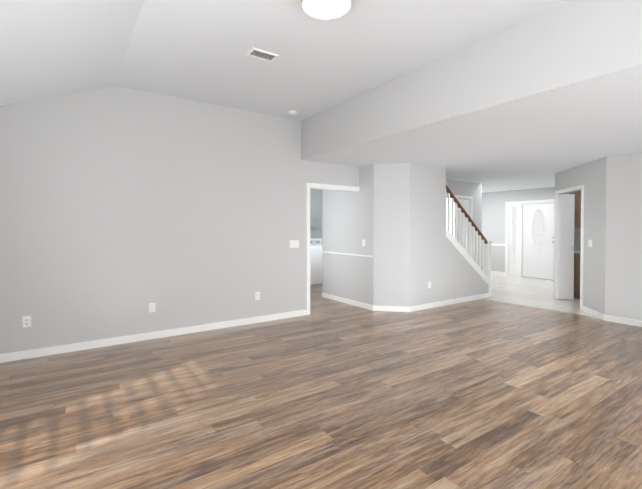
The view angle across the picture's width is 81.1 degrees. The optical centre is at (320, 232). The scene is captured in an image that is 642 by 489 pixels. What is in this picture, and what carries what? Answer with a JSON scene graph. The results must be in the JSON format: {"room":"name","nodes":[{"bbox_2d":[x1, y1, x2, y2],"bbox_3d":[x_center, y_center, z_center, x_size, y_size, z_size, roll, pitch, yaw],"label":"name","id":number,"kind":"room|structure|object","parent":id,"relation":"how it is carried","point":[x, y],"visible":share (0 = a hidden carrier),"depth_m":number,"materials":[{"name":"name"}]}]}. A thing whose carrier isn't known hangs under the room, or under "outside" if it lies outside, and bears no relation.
{"room":"empty living room","nodes":[
{"label":"empty living room","id":0,"kind":"room"},
{"bbox_2d":[0,86,358,353],"bbox_3d":[-1.554,-0.206,5.094,5.300,3.050,0.120,-1,1,-34],"label":"wall","id":1,"kind":"structure","parent":0,"point":[121,208],"depth_m":4.60,"materials":[{"name":"grey paint"}]},
{"bbox_2d":[22,316,30,327],"bbox_3d":[-3.110,0.944,3.966,0.072,0.116,0.009,-1,1,-34],"label":"electrical outlet plate","id":2,"kind":"object","parent":1,"relation":"attached to","point":[26,320],"depth_m":3.96,"materials":[{"name":"white plastic"}]},
{"bbox_2d":[149,303,154,312],"bbox_3d":[-2.095,0.935,4.661,0.072,0.116,0.009,-1,1,-34],"label":"electrical outlet plate","id":3,"kind":"object","parent":1,"relation":"attached to","point":[151,305],"depth_m":4.65,"materials":[{"name":"white plastic"}]},
{"bbox_2d":[255,292,259,299],"bbox_3d":[-0.923,0.924,5.462,0.072,0.116,0.009,-1,1,-34],"label":"electrical outlet plate","id":4,"kind":"object","parent":1,"relation":"attached to","point":[257,294],"depth_m":5.46,"materials":[{"name":"white plastic"}]},
{"bbox_2d":[290,240,298,247],"bbox_3d":[-0.411,0.179,5.801,0.164,0.116,0.012,-1,1,-34],"label":"switch plate","id":5,"kind":"object","parent":1,"relation":"attached to","point":[294,243],"depth_m":5.80,"materials":[{"name":"white plastic"}]},
{"bbox_2d":[0,271,641,362],"bbox_3d":[1.853,1.268,5.713,11.600,0.085,9.800,-1,1,-34],"label":"baseboard","id":6,"kind":"structure","parent":1,"relation":"attached to","point":[26,354],"depth_m":5.20,"materials":[{"name":"white wood"}]},
{"bbox_2d":[306,183,359,314],"bbox_3d":[0.187,0.257,6.281,1.092,2.092,0.138,-1,1,-34],"label":"door frame","id":7,"kind":"structure","parent":1,"relation":"attached to","point":[309,186],"depth_m":5.94,"materials":[{"name":"white wood"}]},
{"bbox_2d":[0,0,568,120],"bbox_3d":[-0.287,-1.409,2.073,4.240,0.801,6.510,-1,1,-34],"label":"ceiling","id":8,"kind":"structure","parent":0,"point":[196,50],"depth_m":3.32,"materials":[{"name":"white paint"}]},
{"bbox_2d":[246,48,278,61],"bbox_3d":[-0.563,-1.704,3.607,0.270,0.014,0.160,-1,1,-34],"label":"ceiling vent","id":9,"kind":"object","parent":8,"relation":"in","point":[261,54],"visible":1,"depth_m":3.60,"materials":[{"name":"white metal"}]},
{"bbox_2d":[288,110,297,115],"bbox_3d":[-0.401,-1.714,5.389,0.140,0.042,0.140,-1,1,-34],"label":"smoke detector","id":10,"kind":"object","parent":8,"relation":"attached to","point":[293,112],"visible":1,"depth_m":5.34,"materials":[{"name":"white plastic"}]},
{"bbox_2d":[301,0,351,19],"bbox_3d":[0.039,-1.643,2.674,0.356,0.110,0.356,-1,1,-34],"label":"ceiling light","id":11,"kind":"object","parent":8,"relation":"attached to","point":[326,9],"visible":1,"depth_m":2.67,"materials":[{"name":"beige glass"}]},
{"bbox_2d":[301,0,641,160],"bbox_3d":[1.563,-1.461,3.265,0.160,0.730,6.390,-1,1,-34],"label":"wall","id":12,"kind":"structure","parent":8,"relation":"attached to","point":[569,45],"depth_m":3.21,"materials":[{"name":"grey paint"}]},
{"bbox_2d":[310,189,321,238],"bbox_3d":[0.802,0.018,10.986,7.760,2.440,0.120,-1,1,-34],"label":"wall","id":13,"kind":"structure","parent":0,"point":[315,203],"depth_m":10.27,"materials":[{"name":"grey paint"}]},
{"bbox_2d":[310,218,320,227],"bbox_3d":[-0.430,-0.237,9.871,0.850,0.260,0.316,-1,1,-34],"label":"shelf","id":14,"kind":"object","parent":13,"relation":"attached to","point":[315,223],"visible":0.38,"depth_m":9.87,"materials":[{"name":"grey"}]},
{"bbox_2d":[0,284,641,488],"bbox_3d":[0.161,1.376,4.556,8.100,0.100,10.400,-1,1,-34],"label":"floor","id":15,"kind":"structure","parent":0,"point":[327,393],"depth_m":2.91,"materials":[{"name":"brown wood"}]},
{"bbox_2d":[310,238,321,284],"bbox_3d":[-0.174,0.708,9.456,0.690,1.098,0.680,-1,1,-34],"label":"washer","id":16,"kind":"object","parent":15,"relation":"on","point":[315,260],"visible":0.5,"depth_m":9.10,"materials":[{"name":"white metal"}]},
{"bbox_2d":[446,185,491,296],"bbox_3d":[2.192,0.191,7.265,2.320,2.192,1.028,-1,1,-34],"label":"stair railing","id":17,"kind":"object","parent":15,"relation":"on","point":[484,272],"depth_m":7.13,"materials":[{"name":"white wood"}]},
{"bbox_2d":[322,163,445,306],"bbox_3d":[1.122,0.072,7.074,1.350,2.440,1.900,-1,1,-34],"label":"wall bump-out","id":18,"kind":"object","parent":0,"point":[393,215],"visible":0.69,"depth_m":6.35,"materials":[{"name":"grey paint"}]},
{"bbox_2d":[322,251,372,256],"bbox_3d":[0.440,0.395,6.866,0.016,0.024,1.480,-1,1,-34],"label":"trim","id":19,"kind":"structure","parent":18,"relation":"attached to","point":[347,254],"depth_m":6.81,"materials":[{"name":"white wood"}]},
{"bbox_2d":[446,180,481,265],"bbox_3d":[3.277,0.049,8.706,1.350,2.440,0.120,-1,1,-34],"label":"wall","id":20,"kind":"structure","parent":0,"point":[476,191],"depth_m":8.86,"materials":[{"name":"grey paint"}]},
{"bbox_2d":[446,194,472,257],"bbox_3d":[3.097,0.215,8.574,1.024,2.112,0.138,-1,1,-34],"label":"door frame","id":21,"kind":"structure","parent":20,"relation":"attached to","point":[470,198],"depth_m":8.77,"materials":[{"name":"white wood"}]},
{"bbox_2d":[454,199,468,253],"bbox_3d":[3.270,0.244,8.646,0.508,2.028,0.085,-1,1,-34],"label":"hall door","id":22,"kind":"structure","parent":20,"relation":"in","point":[464,203],"depth_m":8.68,"materials":[{"name":"white wood"}]},
{"bbox_2d":[445,237,488,299],"bbox_3d":[2.737,0.618,7.108,1.345,1.346,0.120,-1,1,-34],"label":"wall","id":23,"kind":"structure","parent":0,"point":[463,278],"depth_m":6.91,"materials":[{"name":"grey paint"}]},
{"bbox_2d":[312,72,641,192],"bbox_3d":[3.634,-1.208,7.006,7.960,0.120,10.220,-1,1,-34],"label":"ceiling","id":24,"kind":"structure","parent":0,"point":[538,143],"depth_m":4.60,"materials":[{"name":"white paint"}]},
{"bbox_2d":[481,187,554,271],"bbox_3d":[5.814,0.028,10.284,0.120,2.440,3.700,-1,1,-34],"label":"wall","id":25,"kind":"structure","parent":0,"point":[493,216],"depth_m":11.02,"materials":[{"name":"grey paint"}]},
{"bbox_2d":[481,243,504,245],"bbox_3d":[5.024,0.363,11.317,0.022,0.060,1.110,-1,1,-34],"label":"trim","id":26,"kind":"structure","parent":25,"relation":"attached to","point":[496,244],"depth_m":11.04,"materials":[{"name":"white wood"}]},
{"bbox_2d":[505,199,554,276],"bbox_3d":[5.795,0.187,10.298,0.138,2.120,1.440,-1,1,-34],"label":"door frame","id":27,"kind":"structure","parent":25,"relation":"attached to","point":[513,238],"depth_m":10.68,"materials":[{"name":"white wood"}]},
{"bbox_2d":[522,203,554,279],"bbox_3d":[5.892,0.231,10.134,0.075,2.013,0.870,-1,1,-34],"label":"front door","id":28,"kind":"structure","parent":25,"relation":"in","point":[538,238],"depth_m":10.13,"materials":[{"name":"white wood"}]},
{"bbox_2d":[484,274,596,317],"bbox_3d":[5.278,1.328,8.057,4.300,0.100,10.400,-1,1,-34],"label":"floor","id":29,"kind":"structure","parent":0,"point":[533,292],"depth_m":7.75,"materials":[{"name":"white tile"}]},
{"bbox_2d":[574,255,579,298],"bbox_3d":[5.300,0.847,7.320,0.552,0.878,0.620,-1,1,-34],"label":"base cabinet","id":30,"kind":"object","parent":29,"relation":"on","point":[576,257],"depth_m":7.30,"materials":[{"name":"brown wood"}]},
{"bbox_2d":[554,173,568,249],"bbox_3d":[5.686,0.059,8.028,2.640,2.440,0.120,-1,1,-34],"label":"wall","id":31,"kind":"structure","parent":0,"point":[554,226],"depth_m":7.33,"materials":[{"name":"grey paint"}]},
{"bbox_2d":[569,191,580,226],"bbox_3d":[5.224,-0.473,7.413,0.552,0.760,0.350,-1,1,-34],"label":"upper cabinet","id":32,"kind":"object","parent":31,"relation":"attached to","point":[577,208],"depth_m":7.28,"materials":[{"name":"brown wood"}]},
{"bbox_2d":[574,227,580,250],"bbox_3d":[5.800,0.129,8.021,2.180,0.460,0.012,-1,1,-34],"label":"backsplash","id":33,"kind":"structure","parent":31,"relation":"attached to","point":[577,230],"depth_m":7.60,"materials":[{"name":"beige tile"}]},
{"bbox_2d":[556,157,605,314],"bbox_3d":[4.466,0.080,6.450,0.120,2.440,1.796,0,1,11],"label":"wall","id":34,"kind":"structure","parent":0,"point":[590,176],"depth_m":5.92,"materials":[{"name":"grey paint"}]},
{"bbox_2d":[558,194,574,299],"bbox_3d":[4.683,0.277,7.165,0.250,2.003,0.092,0,1,11],"label":"bifold door","id":35,"kind":"structure","parent":34,"relation":"in","point":[566,203],"depth_m":7.13,"materials":[{"name":"white wood"}]},
{"bbox_2d":[554,185,583,310],"bbox_3d":[4.517,0.250,6.761,0.138,2.092,1.104,0,1,11],"label":"door frame","id":36,"kind":"structure","parent":34,"relation":"attached to","point":[558,192],"depth_m":6.70,"materials":[{"name":"white wood"}]},
{"bbox_2d":[605,152,641,320],"bbox_3d":[5.261,0.111,4.187,0.120,2.440,3.460,-1,1,-34],"label":"wall","id":37,"kind":"structure","parent":0,"point":[623,273],"depth_m":5.40,"materials":[{"name":"grey paint"}]},
{"bbox_3d":[2.928,0.023,10.624,4.500,2.440,0.120,-1,1,-34],"label":"wall","id":38,"kind":"structure","parent":0,"visible":0},
{"bbox_2d":[447,198,454,234],"bbox_3d":[3.719,-0.338,11.066,0.850,1.450,0.034,-1,1,-34],"label":"window","id":39,"kind":"structure","parent":38,"relation":"in","point":[450,215],"depth_m":11.13,"materials":[{"name":"white"}]}
]}

